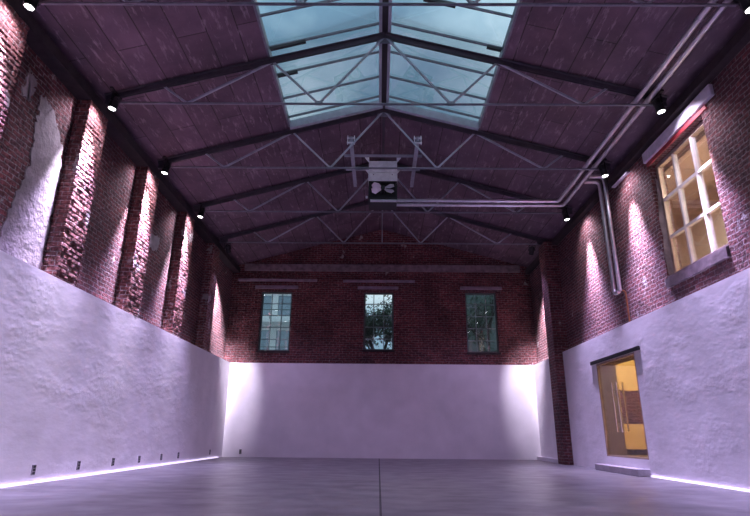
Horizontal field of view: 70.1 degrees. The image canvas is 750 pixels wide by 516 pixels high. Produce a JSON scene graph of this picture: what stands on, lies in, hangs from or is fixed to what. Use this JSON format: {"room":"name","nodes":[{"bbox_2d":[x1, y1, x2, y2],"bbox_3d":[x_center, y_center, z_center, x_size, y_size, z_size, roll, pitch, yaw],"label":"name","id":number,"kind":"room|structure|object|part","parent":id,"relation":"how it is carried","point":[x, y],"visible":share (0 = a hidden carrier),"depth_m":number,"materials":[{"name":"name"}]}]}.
{"room":"empty industrial hall","nodes":[
{"label":"empty industrial hall","id":0,"kind":"room"},
{"bbox_2d":[0,250,229,484],"bbox_3d":[-6.083,2.088,9.471,0.300,3.574,24.420,0,-18,0],"label":"wall","id":1,"kind":"structure","parent":0,"point":[85,379],"depth_m":11.06,"materials":[{"name":"white paint"}]},
{"bbox_2d":[31,464,36,474],"bbox_3d":[-5.934,3.684,9.300,0.022,0.170,0.100,0,-18,0],"label":"wall socket","id":2,"kind":"object","parent":1,"relation":"attached to","point":[33,470],"visible":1,"depth_m":9.28,"materials":[{"name":"black plastic"}]},
{"bbox_2d":[76,461,80,469],"bbox_3d":[-5.925,4.146,10.695,0.022,0.170,0.100,0,-18,0],"label":"wall socket","id":3,"kind":"object","parent":1,"relation":"attached to","point":[78,462],"visible":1,"depth_m":10.68,"materials":[{"name":"black plastic"}]},
{"bbox_2d":[0,43,232,358],"bbox_3d":[-6.404,0.190,10.329,0.418,7.713,24.850,0,-18,0],"label":"wall","id":4,"kind":"structure","parent":0,"point":[37,129],"depth_m":11.42,"materials":[{"name":"brick"}]},
{"bbox_2d":[0,0,29,137],"bbox_3d":[-6.047,-2.232,8.194,0.299,3.824,0.776,0,-18,0],"label":"brick pilaster","id":5,"kind":"object","parent":4,"relation":"attached to","point":[13,30],"visible":1,"depth_m":8.64,"materials":[{"name":"red brick"}]},
{"bbox_2d":[42,100,107,286],"bbox_3d":[-6.031,-1.351,10.852,0.297,3.824,0.776,0,-18,0],"label":"brick pilaster","id":6,"kind":"object","parent":4,"relation":"attached to","point":[67,236],"visible":0.98,"depth_m":10.68,"materials":[{"name":"red brick"}]},
{"bbox_2d":[6,0,239,272],"bbox_3d":[-6.027,-3.324,11.332,0.310,0.220,24.550,0,-18,0],"label":"wall plate","id":7,"kind":"object","parent":4,"relation":"attached to","point":[37,39],"visible":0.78,"depth_m":11.57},
{"bbox_2d":[115,166,158,317],"bbox_3d":[-6.013,-0.439,13.606,0.298,3.824,0.775,0,-18,0],"label":"brick pilaster","id":8,"kind":"object","parent":4,"relation":"attached to","point":[135,255],"visible":1,"depth_m":13.42,"materials":[{"name":"red brick"}]},
{"bbox_2d":[162,212,194,337],"bbox_3d":[-5.995,0.488,16.405,0.297,3.824,0.777,0,-18,0],"label":"brick pilaster","id":9,"kind":"object","parent":4,"relation":"attached to","point":[172,323],"visible":0.98,"depth_m":16.21,"materials":[{"name":"red brick"}]},
{"bbox_2d":[195,243,219,351],"bbox_3d":[-5.978,1.400,19.159,0.296,3.824,0.778,0,-18,0],"label":"brick pilaster","id":10,"kind":"object","parent":4,"relation":"attached to","point":[206,308],"visible":0.99,"depth_m":18.96,"materials":[{"name":"red brick"}]},
{"bbox_2d":[0,457,749,515],"bbox_3d":[0.111,3.913,8.932,13.520,0.120,25.220,0,-18,0],"label":"floor","id":11,"kind":"structure","parent":0,"point":[220,486],"depth_m":8.43,"materials":[{"name":"concrete"}]},
{"bbox_2d":[0,457,217,487],"bbox_3d":[-5.930,3.675,8.629,0.039,0.035,23.820,0,-18,0],"label":"light strip","id":12,"kind":"object","parent":11,"relation":"on","point":[82,475],"visible":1,"depth_m":10.93,"materials":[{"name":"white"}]},
{"bbox_2d":[379,459,381,515],"bbox_3d":[0.082,3.880,8.838,0.027,0.104,24.420,0,-18,0],"label":"joint","id":13,"kind":"object","parent":11,"relation":"on","point":[380,505],"visible":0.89,"depth_m":7.96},
{"bbox_2d":[537,456,557,462],"bbox_3d":[6.257,7.199,19.076,0.160,0.130,2.820,0,-18,0],"label":"plinth","id":14,"kind":"object","parent":11,"relation":"on","point":[554,460],"visible":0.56,"depth_m":19.16,"materials":[{"name":"white paint"}]},
{"bbox_2d":[538,242,573,464],"bbox_3d":[6.324,3.108,18.524,0.469,7.550,0.700,0,-18,0],"label":"brick pillar","id":15,"kind":"structure","parent":11,"relation":"on","point":[556,334],"depth_m":18.35,"materials":[{"name":"red brick"}]},
{"bbox_2d":[219,201,545,244],"bbox_3d":[0.271,-1.395,20.055,12.070,1.854,0.196,0,-18,0],"label":"roof truss","id":16,"kind":"object","parent":15,"relation":"on","point":[223,239],"visible":0.81,"depth_m":19.90,"materials":[{"name":"grey metal"}]},
{"bbox_2d":[224,243,230,252],"bbox_3d":[-5.487,-0.374,19.959,0.432,0.388,0.339,0,-18,0],"label":"spotlight","id":17,"kind":"object","parent":16,"relation":"attached to","point":[227,246],"visible":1,"depth_m":19.89,"materials":[{"name":"black metal"}]},
{"bbox_3d":[0.263,-0.548,19.774,11.500,0.052,0.050,0,-18,0],"label":"tie rod","id":18,"kind":"part","parent":16,"relation":"part of","materials":[{"name":"grey paint"}]},
{"bbox_3d":[0.271,-1.331,20.033,0.033,1.650,0.033,-7,-20,22],"label":"king rod","id":19,"kind":"part","parent":16,"relation":"part of","materials":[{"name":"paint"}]},
{"bbox_2d":[528,245,534,254],"bbox_3d":[5.813,-0.300,19.862,0.432,0.388,0.339,0,-18,0],"label":"spotlight","id":20,"kind":"object","parent":16,"relation":"attached to","point":[531,249],"visible":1,"depth_m":19.80,"materials":[{"name":"black metal"}]},
{"bbox_2d":[595,464,650,476],"bbox_3d":[6.151,5.302,13.400,0.300,0.160,2.550,0,-18,0],"label":"step","id":21,"kind":"structure","parent":11,"relation":"on","point":[639,472],"depth_m":12.90,"materials":[{"name":"grey concrete"}]},
{"bbox_2d":[651,475,749,491],"bbox_3d":[6.224,2.478,4.670,0.039,0.035,15.700,0,-18,0],"label":"light strip","id":22,"kind":"object","parent":11,"relation":"on","point":[673,479],"visible":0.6,"depth_m":10.13,"materials":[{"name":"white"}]},
{"bbox_2d":[224,230,536,364],"bbox_3d":[0.244,1.674,22.752,13.520,6.076,0.350,0,-18,0],"label":"wall","id":23,"kind":"structure","parent":0,"point":[327,326],"depth_m":22.44,"materials":[{"name":"red brick"}]},
{"bbox_2d":[256,292,292,352],"bbox_3d":[-4.161,2.666,22.351,1.370,2.590,0.260,0,-18,0],"label":"window","id":24,"kind":"structure","parent":23,"relation":"in","point":[263,293],"depth_m":22.36,"materials":[{"name":"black metal"}]},
{"bbox_3d":[-4.172,3.849,21.915,1.370,0.069,0.175,0,-18,0],"label":"sill","id":25,"kind":"part","parent":24,"relation":"part of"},
{"bbox_2d":[255,285,297,288],"bbox_3d":[-4.163,1.234,22.689,1.820,0.140,0.100,0,-18,0],"label":"lintel","id":26,"kind":"object","parent":23,"relation":"attached to","point":[256,286],"visible":1,"depth_m":22.64,"materials":[{"name":"grey concrete"}]},
{"bbox_2d":[238,278,316,281],"bbox_3d":[-4.136,0.942,22.775,3.350,0.110,0.120,0,-18,0],"label":"beam","id":27,"kind":"structure","parent":23,"relation":"attached to","point":[239,279],"depth_m":22.72,"materials":[{"name":"grey concrete"}]},
{"bbox_2d":[358,286,397,289],"bbox_3d":[0.126,1.267,22.650,1.720,0.130,0.100,0,-18,0],"label":"lintel","id":28,"kind":"object","parent":23,"relation":"attached to","point":[359,287],"visible":1,"depth_m":22.61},
{"bbox_2d":[362,293,394,351],"bbox_3d":[0.154,2.666,22.324,1.320,2.530,0.260,0,-18,0],"label":"window","id":29,"kind":"structure","parent":23,"relation":"in","point":[365,294],"depth_m":22.33,"materials":[{"name":"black metal"}]},
{"bbox_3d":[0.143,3.820,21.896,1.320,0.069,0.175,0,-18,0],"label":"sill","id":30,"kind":"part","parent":29,"relation":"part of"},
{"bbox_2d":[343,279,414,282],"bbox_3d":[0.169,0.989,22.731,3.060,0.110,0.120,0,-18,0],"label":"beam","id":31,"kind":"structure","parent":23,"relation":"attached to","point":[344,280],"depth_m":22.68,"materials":[{"name":"grey concrete"}]},
{"bbox_2d":[244,263,519,272],"bbox_3d":[0.304,0.434,22.914,11.780,0.320,0.120,0,-18,0],"label":"ledge","id":32,"kind":"object","parent":23,"relation":"attached to","point":[248,266],"visible":1,"depth_m":22.85,"materials":[{"name":"grey concrete"}]},
{"bbox_2d":[460,286,501,289],"bbox_3d":[4.481,1.281,22.617,1.750,0.140,0.100,0,-18,0],"label":"lintel","id":33,"kind":"object","parent":23,"relation":"attached to","point":[461,287],"visible":1,"depth_m":22.57,"materials":[{"name":"grey concrete"}]},
{"bbox_2d":[465,293,500,353],"bbox_3d":[4.444,2.712,22.280,1.380,2.610,0.260,0,-18,0],"label":"window","id":34,"kind":"structure","parent":23,"relation":"in","point":[474,294],"depth_m":22.29,"materials":[{"name":"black metal"}]},
{"bbox_3d":[4.432,3.905,21.841,1.380,0.069,0.175,0,-18,0],"label":"sill","id":35,"kind":"part","parent":34,"relation":"part of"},
{"bbox_2d":[222,363,540,459],"bbox_3d":[0.203,6.043,21.236,12.720,3.574,0.480,0,-18,0],"label":"wall","id":36,"kind":"structure","parent":0,"point":[281,410],"depth_m":20.99,"materials":[{"name":"white paint"}]},
{"bbox_2d":[19,0,749,266],"bbox_3d":[0.388,-4.261,11.627,13.920,2.121,25.200,0,-18,0],"label":"ceiling","id":37,"kind":"structure","parent":0,"point":[120,47],"depth_m":13.24,"materials":[{"name":"wood"}]},
{"bbox_2d":[23,0,739,6],"bbox_3d":[0.201,-5.027,9.091,12.070,1.854,0.196,0,-18,0],"label":"roof truss","id":38,"kind":"object","parent":37,"relation":"attached to","point":[638,3],"visible":0.86,"depth_m":8.79,"materials":[{"name":"metal"}]},
{"bbox_2d":[22,0,40,11],"bbox_3d":[-5.504,-4.187,8.607,0.239,0.406,0.432,0,-18,0],"label":"spotlight","id":39,"kind":"object","parent":38,"relation":"attached to","point":[31,5],"visible":1,"depth_m":8.54,"materials":[{"name":"black metal"}]},
{"bbox_3d":[0.193,-4.180,8.810,11.500,0.052,0.050,0,-18,0],"label":"tie rod","id":40,"kind":"part","parent":38,"relation":"part of","materials":[{"name":"grey paint"}]},
{"bbox_2d":[733,0,749,14],"bbox_3d":[5.905,-4.094,8.502,0.239,0.406,0.432,0,-18,0],"label":"spotlight","id":41,"kind":"object","parent":38,"relation":"attached to","point":[744,4],"visible":1,"depth_m":8.46,"materials":[{"name":"black metal"}]},
{"bbox_2d":[193,160,572,213],"bbox_3d":[0.254,-2.307,17.302,12.070,1.854,0.196,0,-18,0],"label":"roof truss","id":42,"kind":"object","parent":37,"relation":"attached to","point":[469,184],"visible":0.73,"depth_m":17.18,"materials":[{"name":"grey metal"}]},
{"bbox_2d":[197,203,205,217],"bbox_3d":[-5.451,-1.467,16.818,0.239,0.406,0.432,0,-18,0],"label":"spotlight","id":43,"kind":"object","parent":42,"relation":"attached to","point":[202,208],"visible":1,"depth_m":16.74,"materials":[{"name":"black metal"}]},
{"bbox_2d":[381,106,384,229],"bbox_3d":[0.272,-2.707,19.109,0.080,0.023,9.300,0,-18,0],"label":"ridge purlin","id":44,"kind":"object","parent":42,"relation":"on","point":[383,118],"visible":0.57,"depth_m":16.21,"materials":[{"name":"paint"}]},
{"bbox_3d":[0.246,-1.460,17.021,11.500,0.052,0.050,0,-18,0],"label":"tie rod","id":45,"kind":"part","parent":42,"relation":"part of","materials":[{"name":"grey paint"}]},
{"bbox_2d":[562,205,569,220],"bbox_3d":[5.957,-1.374,16.714,0.239,0.406,0.432,0,-18,0],"label":"spotlight","id":46,"kind":"object","parent":42,"relation":"attached to","point":[565,213],"visible":1,"depth_m":16.64,"materials":[{"name":"black metal"}]},
{"bbox_2d":[157,107,611,170],"bbox_3d":[0.235,-3.234,14.501,12.070,1.854,0.196,0,-18,0],"label":"roof truss","id":47,"kind":"object","parent":37,"relation":"attached to","point":[384,112],"visible":0.86,"depth_m":14.39,"materials":[{"name":"grey metal"}]},
{"bbox_2d":[161,156,171,174],"bbox_3d":[-5.469,-2.394,14.018,0.239,0.406,0.432,0,-18,0],"label":"spotlight","id":48,"kind":"object","parent":47,"relation":"attached to","point":[167,164],"visible":1,"depth_m":13.94,"materials":[{"name":"black metal"}]},
{"bbox_2d":[347,135,356,186],"bbox_3d":[-0.645,-2.788,15.913,0.220,0.280,2.880,0,-18,0],"label":"support rail","id":49,"kind":"object","parent":47,"relation":"attached to","point":[350,142],"visible":1,"depth_m":15.54,"materials":[{"name":"metal"}]},
{"bbox_3d":[0.242,-3.963,14.743,0.400,0.160,0.016,0,-18,0],"label":"apex plate","id":50,"kind":"part","parent":47,"relation":"part of","materials":[{"name":"grey paint"}]},
{"bbox_3d":[0.228,-2.388,14.221,11.500,0.052,0.050,0,-18,0],"label":"tie rod","id":51,"kind":"part","parent":47,"relation":"part of","materials":[{"name":"grey paint"}]},
{"bbox_2d":[410,136,421,186],"bbox_3d":[1.175,-2.777,15.898,0.220,0.280,2.880,0,-18,0],"label":"support rail","id":52,"kind":"object","parent":47,"relation":"attached to","point":[417,142],"visible":0.98,"depth_m":15.51,"materials":[{"name":"metal"}]},
{"bbox_2d":[346,169,419,170],"bbox_3d":[0.244,-2.717,16.437,2.270,0.060,0.060,0,-18,0],"label":"crossbar","id":53,"kind":"object","parent":52,"relation":"attached to","point":[346,169],"visible":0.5,"depth_m":16.41,"materials":[{"name":"paint"}]},
{"bbox_2d":[344,154,421,156],"bbox_3d":[0.238,-2.985,15.630,2.270,0.060,0.060,0,-18,0],"label":"crossbar","id":54,"kind":"object","parent":52,"relation":"on","point":[345,155],"visible":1,"depth_m":15.60,"materials":[{"name":"paint"}]},
{"bbox_2d":[365,157,400,209],"bbox_3d":[0.229,-2.169,15.760,1.060,1.397,0.980,0,-18,0],"label":"heater","id":55,"kind":"object","parent":54,"relation":"hanging from","point":[382,183],"visible":1,"depth_m":15.50,"materials":[{"name":"white metal"}]},
{"bbox_3d":[0.042,-1.923,15.229,0.297,0.176,0.093,0,-18,0],"label":"fan blade","id":56,"kind":"part","parent":55,"relation":"part of","materials":[{"name":"grey metal"}]},
{"bbox_3d":[0.046,-2.069,15.277,0.292,0.178,0.093,0,-18,0],"label":"fan blade","id":57,"kind":"part","parent":55,"relation":"part of","materials":[{"name":"grey metal"}]},
{"bbox_3d":[0.230,-2.206,15.836,0.840,0.260,0.860,0,-18,0],"label":"panel","id":58,"kind":"part","parent":55,"relation":"part of","materials":[{"name":"grey metal"}]},
{"bbox_3d":[0.402,-1.909,15.222,0.292,0.178,0.093,0,-18,0],"label":"fan blade","id":59,"kind":"part","parent":55,"relation":"part of","materials":[{"name":"grey metal"}]},
{"bbox_2d":[397,0,717,202],"bbox_3d":[3.113,-4.503,8.042,5.019,0.128,17.654,0,-18,0],"label":"pipe","id":60,"kind":"object","parent":47,"relation":"on","point":[699,18],"visible":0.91,"depth_m":12.65,"materials":[{"name":"metal"}]},
{"bbox_2d":[397,0,732,206],"bbox_3d":[3.234,-4.452,8.193,5.259,0.128,17.974,0,-18,0],"label":"pipe","id":61,"kind":"object","parent":47,"relation":"on","point":[706,27],"visible":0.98,"depth_m":12.69,"materials":[{"name":"metal"}]},
{"bbox_2d":[584,180,620,294],"bbox_3d":[6.135,-0.630,14.472,0.476,3.366,0.334,0,-18,0],"label":"pipe","id":62,"kind":"object","parent":61,"relation":"attached to","point":[601,198],"visible":1,"depth_m":14.54,"materials":[{"name":"metal"}]},
{"bbox_2d":[588,175,621,290],"bbox_3d":[6.133,-0.728,14.265,0.476,3.311,0.128,0,-18,0],"label":"pipe","id":63,"kind":"object","parent":61,"relation":"attached to","point":[605,187],"visible":0.9,"depth_m":14.23,"materials":[{"name":"metal"}]},
{"bbox_2d":[598,159,608,177],"bbox_3d":[5.939,-2.301,13.913,0.239,0.406,0.432,0,-18,0],"label":"spotlight","id":64,"kind":"object","parent":47,"relation":"attached to","point":[602,167],"visible":1,"depth_m":13.85,"materials":[{"name":"black metal"}]},
{"bbox_2d":[104,32,668,106],"bbox_3d":[0.218,-4.146,11.748,12.070,1.854,0.196,0,-18,0],"label":"roof truss","id":65,"kind":"object","parent":37,"relation":"attached to","point":[379,38],"visible":0.93,"depth_m":11.65,"materials":[{"name":"black metal"}]},
{"bbox_2d":[107,87,121,110],"bbox_3d":[-5.487,-3.306,11.265,0.239,0.406,0.432,0,-18,0],"label":"spotlight","id":66,"kind":"object","parent":65,"relation":"attached to","point":[115,99],"visible":1,"depth_m":11.19,"materials":[{"name":"black metal"}]},
{"bbox_3d":[0.225,-4.875,11.990,0.400,0.160,0.016,0,-18,0],"label":"apex plate","id":67,"kind":"part","parent":65,"relation":"part of","materials":[{"name":"grey paint"}]},
{"bbox_3d":[0.210,-3.299,11.468,11.500,0.052,0.050,0,-18,0],"label":"tie rod","id":68,"kind":"part","parent":65,"relation":"part of","materials":[{"name":"grey paint"}]},
{"bbox_2d":[651,89,665,113],"bbox_3d":[5.922,-3.213,11.161,0.239,0.406,0.432,0,-18,0],"label":"spotlight","id":69,"kind":"object","parent":65,"relation":"attached to","point":[657,101],"visible":1,"depth_m":11.09,"materials":[{"name":"black metal"}]},
{"bbox_2d":[251,0,522,130],"bbox_3d":[0.225,-5.209,10.563,5.178,0.913,8.480,0,-18,0],"label":"skylight","id":70,"kind":"object","parent":37,"relation":"attached to","point":[384,76],"visible":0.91,"depth_m":12.97,"materials":[{"name":"clear glass"}]},
{"bbox_3d":[-2.044,-4.310,12.523,0.475,0.184,0.070,0,-18,0],"label":"vent motor","id":71,"kind":"part","parent":70,"relation":"part of","materials":[{"name":"black plastic"}]},
{"bbox_3d":[-1.896,-4.638,11.662,0.781,0.268,0.070,0,-18,0],"label":"vent motor","id":72,"kind":"part","parent":70,"relation":"part of","materials":[{"name":"black plastic"}]},
{"bbox_3d":[-1.085,-5.063,11.307,2.490,0.697,0.930,0,-18,0],"label":"pane","id":73,"kind":"part","parent":70,"relation":"part of","materials":[{"name":"clear glass"}]},
{"bbox_3d":[-1.079,-4.772,12.185,2.490,0.697,0.920,0,-18,0],"label":"pane","id":74,"kind":"part","parent":70,"relation":"part of","materials":[{"name":"clear glass"}]},
{"bbox_3d":[-1.074,-4.481,13.063,2.490,0.697,0.930,0,-18,0],"label":"pane","id":75,"kind":"part","parent":70,"relation":"part of","materials":[{"name":"clear glass"}]},
{"bbox_3d":[-1.069,-4.205,13.899,2.490,0.697,0.830,0,-18,0],"label":"pane","id":76,"kind":"part","parent":70,"relation":"part of","materials":[{"name":"clear glass"}]},
{"bbox_3d":[-1.065,-4.032,14.421,2.490,0.697,0.270,0,-18,0],"label":"pane","id":77,"kind":"part","parent":70,"relation":"part of","materials":[{"name":"clear glass"}]},
{"bbox_3d":[1.555,-4.012,14.398,2.510,0.702,0.270,0,-18,0],"label":"pane","id":78,"kind":"part","parent":70,"relation":"part of","materials":[{"name":"clear glass"}]},
{"bbox_3d":[1.551,-4.185,13.875,2.510,0.702,0.830,0,-18,0],"label":"pane","id":79,"kind":"part","parent":70,"relation":"part of","materials":[{"name":"clear glass"}]},
{"bbox_3d":[1.309,-5.177,10.840,0.658,0.234,0.070,0,-18,0],"label":"vent motor","id":80,"kind":"part","parent":70,"relation":"part of","materials":[{"name":"black plastic"}]},
{"bbox_3d":[1.546,-4.462,13.040,2.510,0.702,0.930,0,-18,0],"label":"pane","id":81,"kind":"part","parent":70,"relation":"part of","materials":[{"name":"clear glass"}]},
{"bbox_3d":[1.540,-4.753,12.162,2.510,0.702,0.920,0,-18,0],"label":"pane","id":82,"kind":"part","parent":70,"relation":"part of","materials":[{"name":"clear glass"}]},
{"bbox_3d":[1.535,-5.043,11.284,2.510,0.702,0.930,0,-18,0],"label":"pane","id":83,"kind":"part","parent":70,"relation":"part of","materials":[{"name":"clear glass"}]},
{"bbox_3d":[2.584,-4.544,11.602,0.324,0.143,0.070,0,-18,0],"label":"vent motor","id":84,"kind":"part","parent":70,"relation":"part of","materials":[{"name":"black plastic"}]},
{"bbox_2d":[530,41,749,362],"bbox_3d":[6.697,-1.430,10.781,0.350,4.155,24.850,0,-18,0],"label":"wall","id":85,"kind":"structure","parent":0,"point":[591,309],"depth_m":12.84,"materials":[{"name":"brick"}]},
{"bbox_2d":[612,171,629,187],"bbox_3d":[6.505,-2.068,14.180,0.100,0.050,0.900,0,-18,0],"label":"beam","id":86,"kind":"structure","parent":85,"relation":"attached to","point":[626,173],"depth_m":14.10,"materials":[{"name":"grey concrete"}]},
{"bbox_2d":[525,17,749,273],"bbox_3d":[6.448,-3.252,11.228,0.180,0.200,24.550,0,-18,0],"label":"wall plate","id":87,"kind":"object","parent":85,"relation":"attached to","point":[741,37],"visible":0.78,"depth_m":11.67,"materials":[{"name":"black metal"}]},
{"bbox_2d":[642,84,714,163],"bbox_3d":[6.493,-2.819,11.611,0.089,0.260,2.750,0,-18,0],"label":"lintel beam","id":88,"kind":"structure","parent":85,"relation":"attached to","point":[707,93],"depth_m":11.29,"materials":[{"name":"grey concrete"}]},
{"bbox_2d":[646,104,730,287],"bbox_3d":[6.614,-1.174,11.207,0.320,3.105,2.420,0,-18,0],"label":"window","id":89,"kind":"structure","parent":85,"relation":"in","point":[696,231],"depth_m":11.31,"materials":[{"name":"white paint"}]},
{"bbox_3d":[6.725,-1.227,11.308,0.008,2.590,2.020,0,-18,0],"label":"pane","id":90,"kind":"part","parent":89,"relation":"part of","materials":[{"name":"clear glass"}]},
{"bbox_3d":[6.551,0.192,10.840,0.218,0.280,2.176,0,-18,0],"label":"sill","id":91,"kind":"part","parent":89,"relation":"part of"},
{"bbox_2d":[534,268,749,489],"bbox_3d":[6.562,2.171,9.363,0.550,3.574,24.420,0,-18,0],"label":"wall","id":92,"kind":"structure","parent":0,"point":[692,361],"depth_m":10.99,"materials":[{"name":"white paint"}]},
{"bbox_2d":[590,346,639,364],"bbox_3d":[6.300,2.613,14.190,0.049,0.095,3.060,0,-18,0],"label":"lintel","id":93,"kind":"object","parent":92,"relation":"attached to","point":[635,348],"visible":1,"depth_m":13.89,"materials":[{"name":"black metal"}]},
{"bbox_2d":[596,352,648,459],"bbox_3d":[6.559,3.843,13.802,0.599,2.470,2.400,0,-18,0],"label":"door","id":94,"kind":"structure","parent":92,"relation":"in","point":[622,415],"depth_m":13.75,"materials":[{"name":"clear glass"}]},
{"bbox_3d":[6.358,4.038,14.381,0.012,2.360,1.060,0,-18,0],"label":"glass","id":95,"kind":"part","parent":94,"relation":"part of","materials":[{"name":"clear glass"}]},
{"bbox_3d":[6.355,3.903,14.005,0.188,1.240,0.036,0,-18,0],"label":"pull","id":96,"kind":"part","parent":94,"relation":"part of","materials":[{"name":"silver metal"}]},
{"bbox_3d":[6.354,3.815,13.739,0.188,1.240,0.036,0,-18,0],"label":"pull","id":97,"kind":"part","parent":94,"relation":"part of","materials":[{"name":"silver metal"}]},
{"bbox_3d":[6.351,3.677,13.290,0.012,2.360,1.200,0,-18,0],"label":"glass","id":98,"kind":"part","parent":94,"relation":"part of","materials":[{"name":"clear glass"}]},
{"bbox_2d":[622,289,630,321],"bbox_3d":[6.395,1.224,13.617,0.112,0.876,0.042,0,-18,0],"label":"copper pipe","id":99,"kind":"object","parent":92,"relation":"on","point":[624,291],"visible":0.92,"depth_m":13.61,"materials":[{"name":"metal"}]},
{"label":"outside","id":100,"kind":"structure","parent":0,"visible":0},
{"bbox_3d":[0.243,13.824,38.774,60.000,0.130,37.690,0,-18,0],"label":"ground","id":101,"kind":"structure","parent":100,"visible":0},
{"bbox_2d":[260,294,290,349],"bbox_3d":[-6.889,4.743,34.027,9.100,14.000,1.500,0,-18,0],"label":"building","id":102,"kind":"structure","parent":101,"relation":"on","point":[277,298],"depth_m":34.38,"materials":[{"name":"grey concrete"}]},
{"bbox_3d":[-7.216,5.290,34.259,0.850,1.300,0.040,0,-18,0],"label":"pane","id":103,"kind":"part","parent":102,"relation":"part of","materials":[{"name":"clear glass"}]},
{"bbox_3d":[-7.195,3.107,34.982,0.850,1.300,0.040,0,-18,0],"label":"pane","id":104,"kind":"part","parent":102,"relation":"part of","materials":[{"name":"clear glass"}]},
{"bbox_3d":[-6.884,3.526,33.661,8.700,0.620,0.040,0,-18,0],"label":"railing","id":105,"kind":"part","parent":102,"relation":"part of","materials":[{"name":"white metal"}]},
{"bbox_3d":[-5.916,5.299,34.248,0.850,1.300,0.040,0,-18,0],"label":"pane","id":106,"kind":"part","parent":102,"relation":"part of","materials":[{"name":"clear glass"}]},
{"bbox_3d":[-5.895,3.116,34.971,0.850,1.300,0.040,0,-18,0],"label":"pane","id":107,"kind":"part","parent":102,"relation":"part of","materials":[{"name":"clear glass"}]},
{"bbox_2d":[365,295,391,348],"bbox_3d":[-0.526,5.301,28.296,4.982,9.454,6.512,12,-21,-30],"label":"sparse tree","id":108,"kind":"object","parent":101,"relation":"on","point":[368,319],"visible":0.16,"depth_m":27.48,"materials":[{"name":"green plant"}]},
{"bbox_2d":[466,295,496,350],"bbox_3d":[5.232,4.949,27.495,6.462,9.751,7.632,2,-18,-5],"label":"leafy tree","id":109,"kind":"object","parent":101,"relation":"on","point":[479,322],"visible":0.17,"depth_m":27.90,"materials":[{"name":"green plant"}]},
{"bbox_2d":[466,295,496,350],"bbox_3d":[7.548,5.619,33.117,9.400,12.020,0.500,0,-18,0],"label":"facade","id":110,"kind":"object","parent":101,"relation":"on","point":[472,347],"visible":0.07,"depth_m":33.16,"materials":[{"name":"grey concrete"}]}
]}

